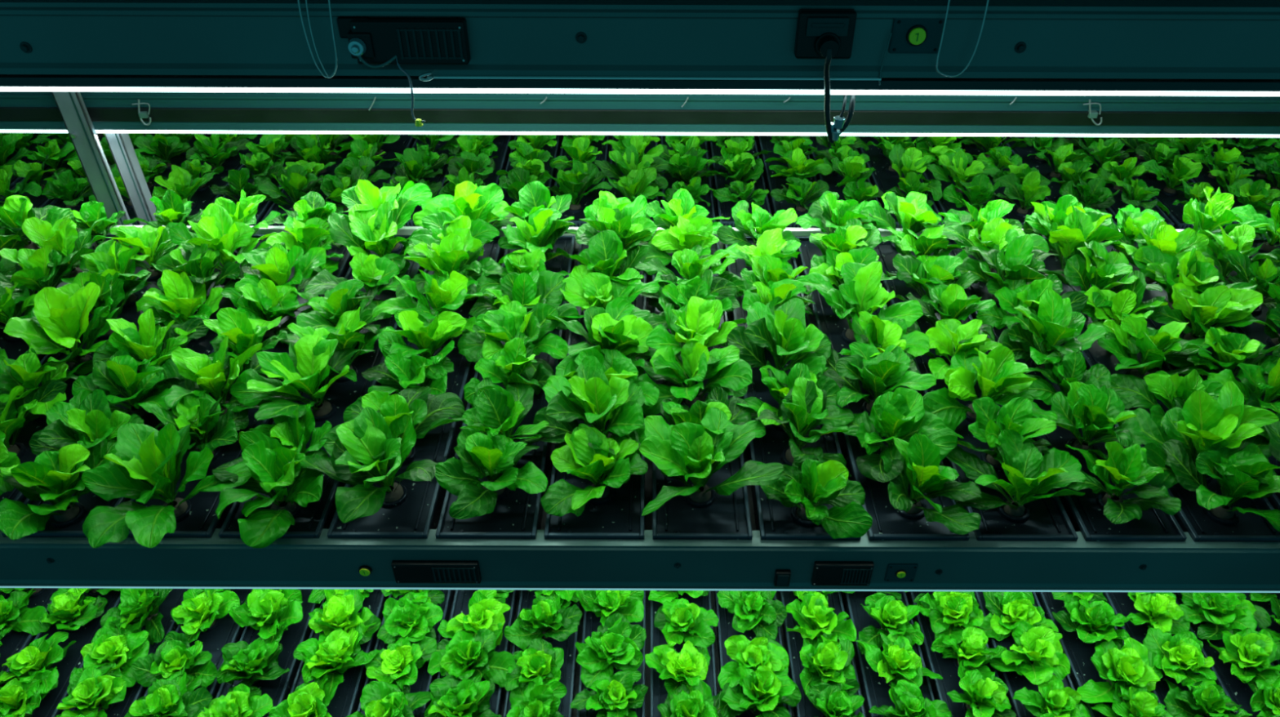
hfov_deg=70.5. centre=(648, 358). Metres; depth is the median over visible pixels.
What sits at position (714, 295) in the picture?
plant
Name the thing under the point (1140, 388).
plant
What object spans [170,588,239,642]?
plant
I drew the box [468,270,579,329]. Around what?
plant
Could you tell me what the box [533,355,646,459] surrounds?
plant
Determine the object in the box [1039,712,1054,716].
plant
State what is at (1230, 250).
plant
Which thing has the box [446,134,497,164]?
plant
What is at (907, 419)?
plant
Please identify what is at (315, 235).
plant
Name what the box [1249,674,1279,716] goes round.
plant
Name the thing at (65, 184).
plant
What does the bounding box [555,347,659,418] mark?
plant
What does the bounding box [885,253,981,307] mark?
plant
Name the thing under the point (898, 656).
plant
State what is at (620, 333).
plant
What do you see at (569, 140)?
plant
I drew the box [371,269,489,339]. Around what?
plant
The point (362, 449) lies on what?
plant
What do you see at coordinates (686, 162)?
plant
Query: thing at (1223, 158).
plant
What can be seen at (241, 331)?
plant
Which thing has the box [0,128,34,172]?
plant
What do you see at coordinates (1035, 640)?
plant
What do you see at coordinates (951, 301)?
plant
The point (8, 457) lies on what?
plant
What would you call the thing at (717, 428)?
plant
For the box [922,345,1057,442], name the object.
plant
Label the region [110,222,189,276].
plant
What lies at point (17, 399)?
plant
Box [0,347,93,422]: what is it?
plant
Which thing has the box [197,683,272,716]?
plant
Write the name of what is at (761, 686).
plant
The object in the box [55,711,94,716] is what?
plant
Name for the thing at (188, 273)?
plant
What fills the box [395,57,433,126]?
electrical cable
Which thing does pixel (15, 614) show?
plant
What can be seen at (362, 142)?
plant
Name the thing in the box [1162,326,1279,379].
plant
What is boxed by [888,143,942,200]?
plant
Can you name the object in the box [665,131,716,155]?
plant
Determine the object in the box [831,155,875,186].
plant
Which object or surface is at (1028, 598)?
plant
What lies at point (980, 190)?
plant
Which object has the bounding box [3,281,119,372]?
plant
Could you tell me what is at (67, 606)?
plant
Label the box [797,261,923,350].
plant
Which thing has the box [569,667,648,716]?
plant
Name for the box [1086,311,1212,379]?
plant
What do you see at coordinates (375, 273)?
plant
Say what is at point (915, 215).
plant
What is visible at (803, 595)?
plant
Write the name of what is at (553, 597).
plant
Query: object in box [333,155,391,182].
plant
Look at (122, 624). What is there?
plant
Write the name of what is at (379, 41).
box
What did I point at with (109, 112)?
rail
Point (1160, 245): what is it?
plant
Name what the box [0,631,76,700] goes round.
plant
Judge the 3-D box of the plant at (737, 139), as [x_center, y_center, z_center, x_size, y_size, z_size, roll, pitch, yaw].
[0.262,-0.677,2.788,0.121,0.096,0.156,-2,42,-1]
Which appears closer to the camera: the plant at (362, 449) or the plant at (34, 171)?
the plant at (362, 449)
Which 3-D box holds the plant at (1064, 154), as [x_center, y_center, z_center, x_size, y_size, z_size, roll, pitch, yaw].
[1.195,-0.578,2.667,0.157,0.099,0.139,11,39,13]
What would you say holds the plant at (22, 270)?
on the crop at (89, 442)
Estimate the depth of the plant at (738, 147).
2.64 m
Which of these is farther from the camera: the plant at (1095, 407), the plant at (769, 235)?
the plant at (769, 235)
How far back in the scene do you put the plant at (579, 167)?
2.55 m
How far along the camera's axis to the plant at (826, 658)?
1.97 m
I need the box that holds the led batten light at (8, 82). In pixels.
[0,74,1279,96]
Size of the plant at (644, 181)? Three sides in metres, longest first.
0.183 x 0.176 x 0.110 m
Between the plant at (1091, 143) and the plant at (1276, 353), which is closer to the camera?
the plant at (1276, 353)
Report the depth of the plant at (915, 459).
1.31 m
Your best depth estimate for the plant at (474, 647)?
1.97 m
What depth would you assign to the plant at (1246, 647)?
1.98 m
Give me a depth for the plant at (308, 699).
1.88 m
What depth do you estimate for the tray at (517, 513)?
1.37 m
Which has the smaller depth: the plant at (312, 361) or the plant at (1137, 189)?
the plant at (312, 361)
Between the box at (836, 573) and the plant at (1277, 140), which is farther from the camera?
the plant at (1277, 140)
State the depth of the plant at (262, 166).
2.61 m
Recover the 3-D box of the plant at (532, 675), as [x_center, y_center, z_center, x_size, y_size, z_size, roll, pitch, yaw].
[-0.246,0.674,1.962,0.126,0.090,0.151,-3,38,-4]
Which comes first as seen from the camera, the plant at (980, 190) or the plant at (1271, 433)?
the plant at (1271, 433)
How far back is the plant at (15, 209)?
1.89 m
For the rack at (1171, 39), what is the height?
2.745 m
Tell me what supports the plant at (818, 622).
on the crop at (758, 682)
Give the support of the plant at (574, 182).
on the crop at (473, 163)
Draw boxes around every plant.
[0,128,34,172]
[0,128,57,155]
[0,164,42,206]
[0,195,74,249]
[0,214,114,295]
[0,222,28,261]
[0,244,94,308]
[0,281,35,337]
[0,308,8,359]
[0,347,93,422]
[0,379,67,453]
[0,429,20,495]
[0,433,119,540]
[0,587,42,605]
[0,590,50,639]
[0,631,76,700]
[0,669,57,716]
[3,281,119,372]
[12,153,66,192]
[22,138,79,173]
[29,128,75,155]
[29,388,144,472]
[36,587,107,630]
[41,169,93,207]
[49,587,122,600]
[50,159,115,191]
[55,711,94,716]
[56,662,126,716]
[57,269,151,341]
[60,239,151,303]
[66,616,149,694]
[69,200,125,248]
[71,350,185,417]
[81,417,252,547]
[88,164,158,205]
[92,308,208,371]
[96,133,102,137]
[99,136,132,165]
[100,133,144,147]
[100,587,173,644]
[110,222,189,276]
[115,150,168,187]
[122,189,204,245]
[124,669,213,716]
[131,631,217,691]
[133,133,192,166]
[135,269,223,335]
[145,129,205,153]
[148,390,248,454]
[151,164,217,207]
[151,336,272,420]
[155,243,239,309]
[168,203,289,280]
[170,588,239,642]
[181,156,223,187]
[186,129,250,171]
[187,588,234,596]
[193,189,286,251]
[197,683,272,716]
[202,306,288,376]
[207,129,257,148]
[209,168,271,203]
[212,430,331,548]
[216,639,289,693]
[221,278,310,342]
[229,588,302,644]
[230,334,374,420]
[231,242,338,314]
[238,404,331,477]
[239,152,283,180]
[240,217,343,272]
[244,129,291,170]
[252,588,295,600]
[257,164,322,211]
[261,129,295,152]
[268,672,331,716]
[271,191,348,248]
[271,306,392,381]
[276,133,342,173]
[277,160,335,189]
[290,133,354,155]
[293,627,378,699]
[296,279,380,338]
[300,406,439,523]
[303,252,410,324]
[307,588,373,603]
[307,589,381,654]
[319,386,467,458]
[320,166,368,213]
[327,200,432,271]
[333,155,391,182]
[337,130,399,155]
[341,178,432,256]
[346,137,401,173]
[346,680,434,716]
[360,343,453,395]
[364,635,436,694]
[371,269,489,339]
[377,589,444,648]
[378,303,466,379]
[381,589,430,602]
[382,176,438,197]
[391,147,443,193]
[395,228,508,300]
[400,211,499,278]
[407,130,460,153]
[412,142,448,177]
[412,180,515,231]
[421,627,517,687]
[424,675,501,716]
[435,427,547,519]
[437,589,510,646]
[438,166,488,196]
[444,151,497,186]
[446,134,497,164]
[447,130,501,156]
[457,300,568,380]
[459,377,565,478]
[463,332,550,407]
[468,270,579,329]
[475,248,569,297]
[495,155,549,184]
[496,589,515,598]
[497,181,577,248]
[497,208,575,263]
[498,167,555,201]
[503,591,582,649]
[504,637,564,704]
[506,675,566,716]
[507,134,556,153]
[508,141,553,162]
[526,589,586,604]
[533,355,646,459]
[540,423,648,516]
[543,167,612,209]
[545,296,653,375]
[549,135,602,170]
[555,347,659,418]
[558,264,659,319]
[559,160,609,194]
[561,131,604,146]
[562,230,658,302]
[563,131,607,139]
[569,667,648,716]
[574,612,646,688]
[575,206,657,269]
[575,590,644,638]
[583,191,650,245]
[594,144,674,186]
[601,131,663,163]
[605,167,668,202]
[612,131,660,155]
[633,334,752,416]
[634,215,720,279]
[634,407,783,515]
[635,244,747,300]
[644,268,740,346]
[644,640,710,701]
[645,188,732,244]
[645,296,737,364]
[648,590,709,604]
[653,598,719,647]
[657,679,722,716]
[658,146,715,185]
[660,135,708,173]
[660,386,751,475]
[664,176,714,206]
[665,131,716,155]
[705,151,764,182]
[707,137,772,173]
[709,135,727,141]
[712,180,768,208]
[713,227,801,270]
[715,135,755,151]
[716,200,799,253]
[716,590,786,639]
[717,634,789,705]
[720,657,801,716]
[726,296,831,387]
[731,278,815,324]
[736,362,854,426]
[737,253,817,315]
[755,376,851,477]
[760,446,872,538]
[764,137,817,167]
[767,591,776,599]
[768,147,831,178]
[769,132,809,145]
[769,176,829,211]
[786,591,856,644]
[792,591,839,600]
[795,191,878,234]
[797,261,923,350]
[799,632,859,696]
[804,682,864,716]
[808,217,882,267]
[808,246,897,319]
[812,132,869,153]
[813,144,870,173]
[823,341,936,412]
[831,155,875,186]
[837,303,929,359]
[842,177,884,206]
[842,386,964,482]
[842,591,907,599]
[855,633,942,687]
[857,592,924,653]
[859,191,942,244]
[862,132,912,152]
[866,136,924,171]
[868,679,951,716]
[880,431,982,534]
[881,224,965,258]
[885,171,933,206]
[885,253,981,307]
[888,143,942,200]
[894,277,995,343]
[913,591,984,647]
[915,132,928,143]
[915,136,963,159]
[922,145,973,168]
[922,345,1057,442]
[924,150,999,192]
[924,318,1002,379]
[930,626,1006,680]
[937,198,1026,237]
[937,217,1049,283]
[942,173,999,213]
[946,428,1087,516]
[946,659,1016,716]
[955,233,1064,302]
[957,396,1056,478]
[958,136,1026,157]
[960,136,979,144]
[971,146,1022,173]
[976,274,1062,328]
[978,591,1058,640]
[988,163,1052,195]
[990,618,1070,684]
[992,170,1056,213]
[996,288,1106,368]
[1012,672,1091,716]
[1018,133,1056,143]
[1022,194,1096,252]
[1023,133,1069,159]
[1023,348,1111,425]
[1023,591,1034,604]
[1026,143,1088,177]
[1031,204,1123,279]
[1037,240,1163,306]
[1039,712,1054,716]
[1040,381,1148,460]
[1050,160,1097,189]
[1051,591,1107,603]
[1051,598,1133,649]
[1052,133,1120,155]
[1058,173,1119,213]
[1062,133,1083,141]
[1065,440,1181,524]
[1073,137,1134,172]
[1076,636,1163,711]
[1079,270,1168,354]
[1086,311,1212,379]
[1091,680,1173,716]
[1096,156,1150,191]
[1096,204,1164,252]
[1105,219,1208,288]
[1110,368,1222,433]
[1115,177,1169,214]
[1116,133,1179,159]
[1118,380,1279,488]
[1126,591,1190,634]
[1127,591,1154,595]
[1131,244,1225,319]
[1135,142,1186,174]
[1142,155,1202,193]
[1142,282,1278,355]
[1142,627,1217,690]
[1161,437,1279,531]
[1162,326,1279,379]
[1163,137,1223,160]
[1163,678,1252,716]
[1172,180,1216,204]
[1179,591,1271,639]
[1182,141,1249,181]
[1182,186,1270,247]
[1200,223,1277,284]
[1207,355,1279,413]
[1207,627,1279,693]
[1208,162,1257,194]
[1217,133,1239,147]
[1218,248,1279,310]
[1225,133,1279,157]
[1228,177,1279,215]
[1231,200,1279,251]
[1244,151,1279,177]
[1248,592,1276,601]
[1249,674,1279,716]
[1252,154,1279,190]
[1257,413,1279,441]
[1258,594,1279,639]
[1262,227,1279,266]
[1263,420,1279,461]
[1264,280,1279,344]
[1267,133,1279,145]
[1272,346,1279,356]
[1274,137,1279,148]
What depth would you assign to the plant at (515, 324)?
1.56 m
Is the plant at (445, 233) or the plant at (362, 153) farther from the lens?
the plant at (362, 153)
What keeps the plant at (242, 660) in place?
on the crop at (758, 682)
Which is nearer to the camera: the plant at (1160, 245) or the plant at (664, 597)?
the plant at (1160, 245)
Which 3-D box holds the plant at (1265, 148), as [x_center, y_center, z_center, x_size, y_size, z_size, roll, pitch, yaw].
[1.821,-0.660,2.780,0.185,0.087,0.172,7,44,3]
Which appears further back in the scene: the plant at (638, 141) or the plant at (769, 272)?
the plant at (638, 141)
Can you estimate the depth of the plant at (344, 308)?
1.62 m
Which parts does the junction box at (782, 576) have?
lid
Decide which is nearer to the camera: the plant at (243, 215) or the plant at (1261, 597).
the plant at (243, 215)
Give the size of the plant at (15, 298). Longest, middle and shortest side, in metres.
0.207 x 0.159 x 0.100 m
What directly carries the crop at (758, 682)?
in the tray at (345, 701)
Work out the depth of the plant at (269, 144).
2.68 m
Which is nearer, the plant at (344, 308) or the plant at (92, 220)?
the plant at (344, 308)
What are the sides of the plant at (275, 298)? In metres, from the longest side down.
0.157 x 0.151 x 0.111 m
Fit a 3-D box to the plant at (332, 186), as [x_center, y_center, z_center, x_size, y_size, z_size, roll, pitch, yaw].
[-0.840,-0.457,2.488,0.146,0.113,0.193,-2,40,10]
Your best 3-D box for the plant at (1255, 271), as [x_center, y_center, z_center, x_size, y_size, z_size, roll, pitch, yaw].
[1.174,-0.142,1.740,0.194,0.104,0.134,26,52,23]
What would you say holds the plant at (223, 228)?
on the crop at (89, 442)
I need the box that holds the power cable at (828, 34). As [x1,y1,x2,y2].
[794,8,857,143]
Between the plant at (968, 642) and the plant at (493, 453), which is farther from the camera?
the plant at (968, 642)
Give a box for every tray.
[0,129,1279,229]
[0,233,1279,542]
[0,587,1279,716]
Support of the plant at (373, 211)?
on the crop at (89, 442)
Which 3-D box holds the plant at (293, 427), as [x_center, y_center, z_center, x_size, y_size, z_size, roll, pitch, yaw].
[-0.557,0.130,1.395,0.126,0.093,0.155,-37,50,-28]
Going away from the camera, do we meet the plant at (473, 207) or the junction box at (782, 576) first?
the junction box at (782, 576)
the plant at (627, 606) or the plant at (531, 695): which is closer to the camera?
the plant at (531, 695)
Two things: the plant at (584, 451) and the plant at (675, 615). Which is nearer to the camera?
the plant at (584, 451)
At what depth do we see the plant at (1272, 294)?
1.62 m
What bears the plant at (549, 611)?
on the crop at (758, 682)
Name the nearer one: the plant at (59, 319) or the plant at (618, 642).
the plant at (59, 319)
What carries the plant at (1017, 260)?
on the crop at (89, 442)
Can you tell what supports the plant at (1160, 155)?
on the crop at (473, 163)
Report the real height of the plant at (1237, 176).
0.093 m
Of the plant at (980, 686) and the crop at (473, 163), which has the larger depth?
the crop at (473, 163)
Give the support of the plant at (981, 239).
on the crop at (89, 442)
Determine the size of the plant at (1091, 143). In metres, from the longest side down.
0.186 x 0.165 x 0.111 m
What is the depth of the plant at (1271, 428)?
1.36 m
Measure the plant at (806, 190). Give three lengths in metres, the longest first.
0.155 x 0.152 x 0.096 m
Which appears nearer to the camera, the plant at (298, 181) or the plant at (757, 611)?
the plant at (757, 611)
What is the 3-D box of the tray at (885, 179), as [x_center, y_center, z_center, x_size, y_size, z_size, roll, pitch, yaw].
[0.033,-0.653,2.856,5.604,0.039,0.980,0,38,0]
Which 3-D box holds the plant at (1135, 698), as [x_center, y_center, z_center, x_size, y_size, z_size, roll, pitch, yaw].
[1.011,0.743,1.877,0.172,0.091,0.159,3,35,-6]
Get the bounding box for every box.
[336,16,471,68]
[391,560,481,583]
[773,568,791,586]
[811,560,874,586]
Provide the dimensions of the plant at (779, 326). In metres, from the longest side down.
0.206 x 0.156 x 0.156 m
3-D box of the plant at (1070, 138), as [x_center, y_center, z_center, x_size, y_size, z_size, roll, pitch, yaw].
[1.352,-0.729,2.856,0.136,0.105,0.180,18,48,15]
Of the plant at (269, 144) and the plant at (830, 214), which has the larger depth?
the plant at (269, 144)
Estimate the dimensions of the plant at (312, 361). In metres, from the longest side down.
0.232 x 0.172 x 0.130 m
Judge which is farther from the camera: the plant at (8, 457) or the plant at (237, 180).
the plant at (237, 180)
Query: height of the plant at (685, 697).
0.086 m
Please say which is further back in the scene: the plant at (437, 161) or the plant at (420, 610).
the plant at (437, 161)
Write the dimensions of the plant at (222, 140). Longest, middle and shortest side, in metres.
0.170 x 0.132 x 0.105 m
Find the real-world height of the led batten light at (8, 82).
0.019 m
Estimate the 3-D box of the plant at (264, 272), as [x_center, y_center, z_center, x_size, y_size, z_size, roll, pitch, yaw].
[-0.699,-0.142,1.719,0.197,0.123,0.207,-7,39,-10]
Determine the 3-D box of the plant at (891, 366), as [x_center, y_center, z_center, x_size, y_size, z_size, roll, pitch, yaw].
[0.375,0.035,1.496,0.157,0.125,0.185,-2,38,-2]
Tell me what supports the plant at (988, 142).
on the crop at (473, 163)
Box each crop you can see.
[0,128,1279,215]
[0,178,1279,548]
[0,587,1279,716]
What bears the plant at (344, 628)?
on the crop at (758, 682)
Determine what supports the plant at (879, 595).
on the crop at (758, 682)
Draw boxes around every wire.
[297,0,337,78]
[879,0,989,84]
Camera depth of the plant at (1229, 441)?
1.35 m
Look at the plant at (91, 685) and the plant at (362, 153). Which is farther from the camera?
the plant at (362, 153)
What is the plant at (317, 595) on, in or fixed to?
on the crop at (758, 682)
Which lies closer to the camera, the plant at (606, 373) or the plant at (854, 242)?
the plant at (606, 373)
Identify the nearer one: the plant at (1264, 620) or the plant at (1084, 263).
the plant at (1084, 263)
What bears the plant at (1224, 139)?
on the crop at (473, 163)
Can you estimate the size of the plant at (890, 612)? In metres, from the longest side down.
0.146 x 0.145 x 0.088 m
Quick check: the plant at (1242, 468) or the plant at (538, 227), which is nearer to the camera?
the plant at (1242, 468)
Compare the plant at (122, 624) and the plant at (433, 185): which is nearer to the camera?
the plant at (122, 624)
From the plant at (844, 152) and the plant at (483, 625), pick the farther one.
the plant at (844, 152)
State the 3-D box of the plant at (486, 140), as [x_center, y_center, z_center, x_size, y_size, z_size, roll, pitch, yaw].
[-0.524,-0.668,2.781,0.134,0.088,0.165,14,36,14]
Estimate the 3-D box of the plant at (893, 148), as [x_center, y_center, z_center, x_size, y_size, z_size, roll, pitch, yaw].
[0.754,-0.613,2.705,0.155,0.107,0.179,-3,32,-16]
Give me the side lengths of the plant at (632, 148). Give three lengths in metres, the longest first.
0.205 x 0.179 x 0.123 m
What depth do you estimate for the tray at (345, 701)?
2.05 m
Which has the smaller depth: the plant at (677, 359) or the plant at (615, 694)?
the plant at (677, 359)
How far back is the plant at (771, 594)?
2.13 m
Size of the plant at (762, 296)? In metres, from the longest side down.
0.185 x 0.141 x 0.130 m
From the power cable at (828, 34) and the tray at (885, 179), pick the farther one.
the tray at (885, 179)
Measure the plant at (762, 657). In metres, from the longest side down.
0.166 x 0.149 x 0.089 m
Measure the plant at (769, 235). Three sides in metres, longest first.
0.161 x 0.140 x 0.104 m
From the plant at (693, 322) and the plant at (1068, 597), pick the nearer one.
the plant at (693, 322)
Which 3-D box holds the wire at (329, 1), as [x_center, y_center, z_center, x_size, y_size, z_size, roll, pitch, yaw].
[-0.303,-0.304,0.834,0.032,0.094,0.004,0,38,0]
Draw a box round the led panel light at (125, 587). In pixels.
[0,586,1279,592]
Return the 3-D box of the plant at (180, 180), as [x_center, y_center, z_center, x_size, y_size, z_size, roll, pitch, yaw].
[-1.279,-0.462,2.497,0.125,0.110,0.203,2,38,3]
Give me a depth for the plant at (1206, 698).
1.90 m
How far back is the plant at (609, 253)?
1.72 m
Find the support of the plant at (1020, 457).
on the crop at (89, 442)
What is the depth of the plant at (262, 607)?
2.06 m
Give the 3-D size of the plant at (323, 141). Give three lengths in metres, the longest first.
0.202 x 0.178 x 0.115 m
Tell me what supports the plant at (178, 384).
on the crop at (89, 442)
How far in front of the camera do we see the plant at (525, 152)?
2.66 m
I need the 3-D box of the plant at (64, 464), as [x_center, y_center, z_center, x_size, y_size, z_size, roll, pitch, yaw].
[-0.844,0.185,1.298,0.153,0.123,0.198,-6,33,-20]
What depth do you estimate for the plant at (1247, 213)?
1.92 m
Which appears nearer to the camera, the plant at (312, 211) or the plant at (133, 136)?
the plant at (312, 211)
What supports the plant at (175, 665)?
on the crop at (758, 682)
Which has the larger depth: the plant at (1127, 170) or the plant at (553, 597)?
the plant at (1127, 170)
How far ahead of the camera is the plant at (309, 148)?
2.65 m
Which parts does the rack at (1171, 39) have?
post, post, push button, rail, push button, push button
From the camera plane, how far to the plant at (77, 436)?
1.36 m
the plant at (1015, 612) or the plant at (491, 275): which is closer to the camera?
the plant at (491, 275)
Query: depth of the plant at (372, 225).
1.82 m
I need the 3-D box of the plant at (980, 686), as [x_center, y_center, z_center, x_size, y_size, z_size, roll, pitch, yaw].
[0.695,0.710,1.922,0.145,0.087,0.157,-2,37,-15]
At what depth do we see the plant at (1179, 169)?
2.58 m
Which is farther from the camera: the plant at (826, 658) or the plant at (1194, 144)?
the plant at (1194, 144)
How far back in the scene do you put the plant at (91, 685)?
1.91 m
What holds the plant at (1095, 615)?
on the crop at (758, 682)
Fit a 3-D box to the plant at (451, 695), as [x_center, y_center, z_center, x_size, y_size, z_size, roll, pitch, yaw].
[-0.393,0.727,1.888,0.154,0.101,0.170,-11,39,-14]
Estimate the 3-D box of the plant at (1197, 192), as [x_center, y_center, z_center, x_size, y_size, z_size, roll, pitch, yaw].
[1.505,-0.434,2.485,0.175,0.092,0.132,-33,51,-32]
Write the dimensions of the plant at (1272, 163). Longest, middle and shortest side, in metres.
0.181 x 0.167 x 0.112 m
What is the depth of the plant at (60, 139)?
2.70 m
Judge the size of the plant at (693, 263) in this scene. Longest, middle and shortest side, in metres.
0.183 x 0.177 x 0.112 m
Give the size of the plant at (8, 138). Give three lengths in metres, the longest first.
0.234 x 0.204 x 0.121 m
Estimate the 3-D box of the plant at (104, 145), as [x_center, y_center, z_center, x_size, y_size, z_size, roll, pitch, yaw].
[-1.599,-0.609,2.692,0.142,0.100,0.131,-1,38,-1]
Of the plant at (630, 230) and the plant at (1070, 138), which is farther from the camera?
the plant at (1070, 138)
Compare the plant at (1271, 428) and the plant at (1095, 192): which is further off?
the plant at (1095, 192)
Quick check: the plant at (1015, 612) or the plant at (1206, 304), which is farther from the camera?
the plant at (1015, 612)
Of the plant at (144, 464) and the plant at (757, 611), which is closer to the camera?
the plant at (144, 464)
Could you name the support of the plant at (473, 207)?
on the crop at (89, 442)
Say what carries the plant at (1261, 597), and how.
on the crop at (758, 682)
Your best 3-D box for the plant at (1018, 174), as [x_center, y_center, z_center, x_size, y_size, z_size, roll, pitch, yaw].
[1.051,-0.505,2.567,0.160,0.100,0.123,-12,41,-3]
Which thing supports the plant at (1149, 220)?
on the crop at (89, 442)
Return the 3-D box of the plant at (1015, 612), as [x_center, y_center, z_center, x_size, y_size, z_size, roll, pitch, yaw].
[0.835,0.585,2.086,0.163,0.083,0.154,-16,47,-7]
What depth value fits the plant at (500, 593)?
2.13 m
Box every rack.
[0,0,1279,716]
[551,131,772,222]
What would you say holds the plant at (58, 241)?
on the crop at (89, 442)
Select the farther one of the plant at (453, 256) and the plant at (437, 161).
the plant at (437, 161)
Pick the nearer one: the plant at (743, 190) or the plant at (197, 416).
the plant at (197, 416)
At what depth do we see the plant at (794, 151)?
2.65 m
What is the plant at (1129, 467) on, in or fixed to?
on the crop at (89, 442)
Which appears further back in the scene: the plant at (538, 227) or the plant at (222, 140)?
the plant at (222, 140)
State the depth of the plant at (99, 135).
2.89 m
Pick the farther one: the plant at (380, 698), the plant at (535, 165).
the plant at (535, 165)
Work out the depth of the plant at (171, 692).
1.89 m
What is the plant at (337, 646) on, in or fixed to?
on the crop at (758, 682)
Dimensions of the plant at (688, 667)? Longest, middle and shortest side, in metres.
0.175 x 0.150 x 0.083 m
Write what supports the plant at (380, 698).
on the crop at (758, 682)
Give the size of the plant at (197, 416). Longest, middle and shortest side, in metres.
0.180 x 0.136 x 0.110 m
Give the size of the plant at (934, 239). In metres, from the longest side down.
0.191 x 0.165 x 0.106 m
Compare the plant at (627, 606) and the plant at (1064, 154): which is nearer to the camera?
the plant at (627, 606)
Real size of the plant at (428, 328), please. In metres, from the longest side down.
0.203 x 0.147 x 0.116 m
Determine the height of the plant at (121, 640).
0.082 m
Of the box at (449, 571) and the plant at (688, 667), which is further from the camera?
the plant at (688, 667)
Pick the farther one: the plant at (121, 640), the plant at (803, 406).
the plant at (121, 640)
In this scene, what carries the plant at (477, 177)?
on the crop at (473, 163)
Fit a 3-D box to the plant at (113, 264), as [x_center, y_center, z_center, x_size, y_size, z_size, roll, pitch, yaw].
[-1.028,-0.162,1.746,0.206,0.117,0.150,5,41,20]
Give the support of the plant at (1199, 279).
on the crop at (89, 442)
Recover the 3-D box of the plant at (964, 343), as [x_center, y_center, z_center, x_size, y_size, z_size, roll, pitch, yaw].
[0.531,-0.014,1.570,0.164,0.109,0.149,-16,36,-16]
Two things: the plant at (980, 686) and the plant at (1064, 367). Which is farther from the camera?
the plant at (980, 686)
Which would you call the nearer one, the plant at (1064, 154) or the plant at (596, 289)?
the plant at (596, 289)
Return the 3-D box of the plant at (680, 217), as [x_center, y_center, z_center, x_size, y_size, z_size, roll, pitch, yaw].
[0.083,-0.284,1.912,0.192,0.113,0.183,17,41,20]
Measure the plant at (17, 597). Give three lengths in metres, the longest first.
0.157 x 0.151 x 0.095 m
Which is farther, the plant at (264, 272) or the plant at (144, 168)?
the plant at (144, 168)
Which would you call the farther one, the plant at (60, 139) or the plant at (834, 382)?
the plant at (60, 139)
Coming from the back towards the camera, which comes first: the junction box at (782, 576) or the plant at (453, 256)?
the plant at (453, 256)
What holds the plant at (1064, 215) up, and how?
on the crop at (89, 442)
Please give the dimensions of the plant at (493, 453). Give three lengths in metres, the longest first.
0.172 x 0.162 x 0.117 m
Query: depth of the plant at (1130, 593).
2.11 m
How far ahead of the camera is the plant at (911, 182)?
2.51 m
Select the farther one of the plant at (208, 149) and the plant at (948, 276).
the plant at (208, 149)
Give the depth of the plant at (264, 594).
2.08 m
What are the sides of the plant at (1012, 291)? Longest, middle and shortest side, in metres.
0.162 x 0.142 x 0.110 m
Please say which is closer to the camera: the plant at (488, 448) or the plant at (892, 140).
the plant at (488, 448)
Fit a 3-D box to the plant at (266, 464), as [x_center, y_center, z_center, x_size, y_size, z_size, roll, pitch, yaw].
[-0.538,0.176,1.303,0.175,0.133,0.172,-21,46,-30]
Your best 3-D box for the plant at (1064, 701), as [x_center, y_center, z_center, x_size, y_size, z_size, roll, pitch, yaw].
[0.851,0.732,1.897,0.152,0.085,0.136,-16,49,-20]
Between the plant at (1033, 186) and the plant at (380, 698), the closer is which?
the plant at (380, 698)
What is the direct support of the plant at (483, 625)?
on the crop at (758, 682)
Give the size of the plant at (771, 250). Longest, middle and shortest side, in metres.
0.174 x 0.156 x 0.098 m
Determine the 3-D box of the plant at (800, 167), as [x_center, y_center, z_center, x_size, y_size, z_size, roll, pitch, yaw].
[0.428,-0.548,2.620,0.171,0.105,0.130,-25,44,-29]
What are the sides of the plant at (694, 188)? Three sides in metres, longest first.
0.148 x 0.139 x 0.097 m
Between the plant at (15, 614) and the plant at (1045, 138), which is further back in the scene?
the plant at (1045, 138)
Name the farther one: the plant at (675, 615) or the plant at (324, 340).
the plant at (675, 615)
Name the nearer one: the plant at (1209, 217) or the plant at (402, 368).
the plant at (402, 368)
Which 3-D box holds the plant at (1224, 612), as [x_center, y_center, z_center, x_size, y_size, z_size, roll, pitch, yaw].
[1.314,0.581,2.089,0.172,0.094,0.157,-13,40,-17]
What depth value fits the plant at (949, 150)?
2.70 m
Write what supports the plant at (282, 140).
on the crop at (473, 163)
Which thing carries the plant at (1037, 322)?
on the crop at (89, 442)
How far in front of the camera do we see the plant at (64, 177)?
2.52 m
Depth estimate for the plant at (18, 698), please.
1.91 m
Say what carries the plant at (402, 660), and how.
on the crop at (758, 682)
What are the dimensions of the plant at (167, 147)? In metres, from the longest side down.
0.163 x 0.124 x 0.113 m
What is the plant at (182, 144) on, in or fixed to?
on the crop at (473, 163)
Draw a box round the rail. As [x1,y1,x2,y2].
[0,86,1279,137]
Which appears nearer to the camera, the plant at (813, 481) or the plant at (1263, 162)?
the plant at (813, 481)
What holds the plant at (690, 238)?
on the crop at (89, 442)
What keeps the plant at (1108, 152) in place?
on the crop at (473, 163)
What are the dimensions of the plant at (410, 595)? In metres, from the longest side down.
0.167 x 0.155 x 0.095 m
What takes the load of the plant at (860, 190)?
on the crop at (473, 163)
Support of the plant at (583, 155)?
on the crop at (473, 163)
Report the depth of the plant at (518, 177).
2.49 m
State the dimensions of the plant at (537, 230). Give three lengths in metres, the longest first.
0.201 x 0.154 x 0.147 m
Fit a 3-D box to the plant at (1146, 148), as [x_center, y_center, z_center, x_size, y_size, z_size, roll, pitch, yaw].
[1.523,-0.668,2.768,0.168,0.115,0.190,-15,43,-19]
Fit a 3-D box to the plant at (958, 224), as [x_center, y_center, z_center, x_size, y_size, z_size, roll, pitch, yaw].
[0.703,-0.287,1.928,0.163,0.102,0.171,-29,47,-32]

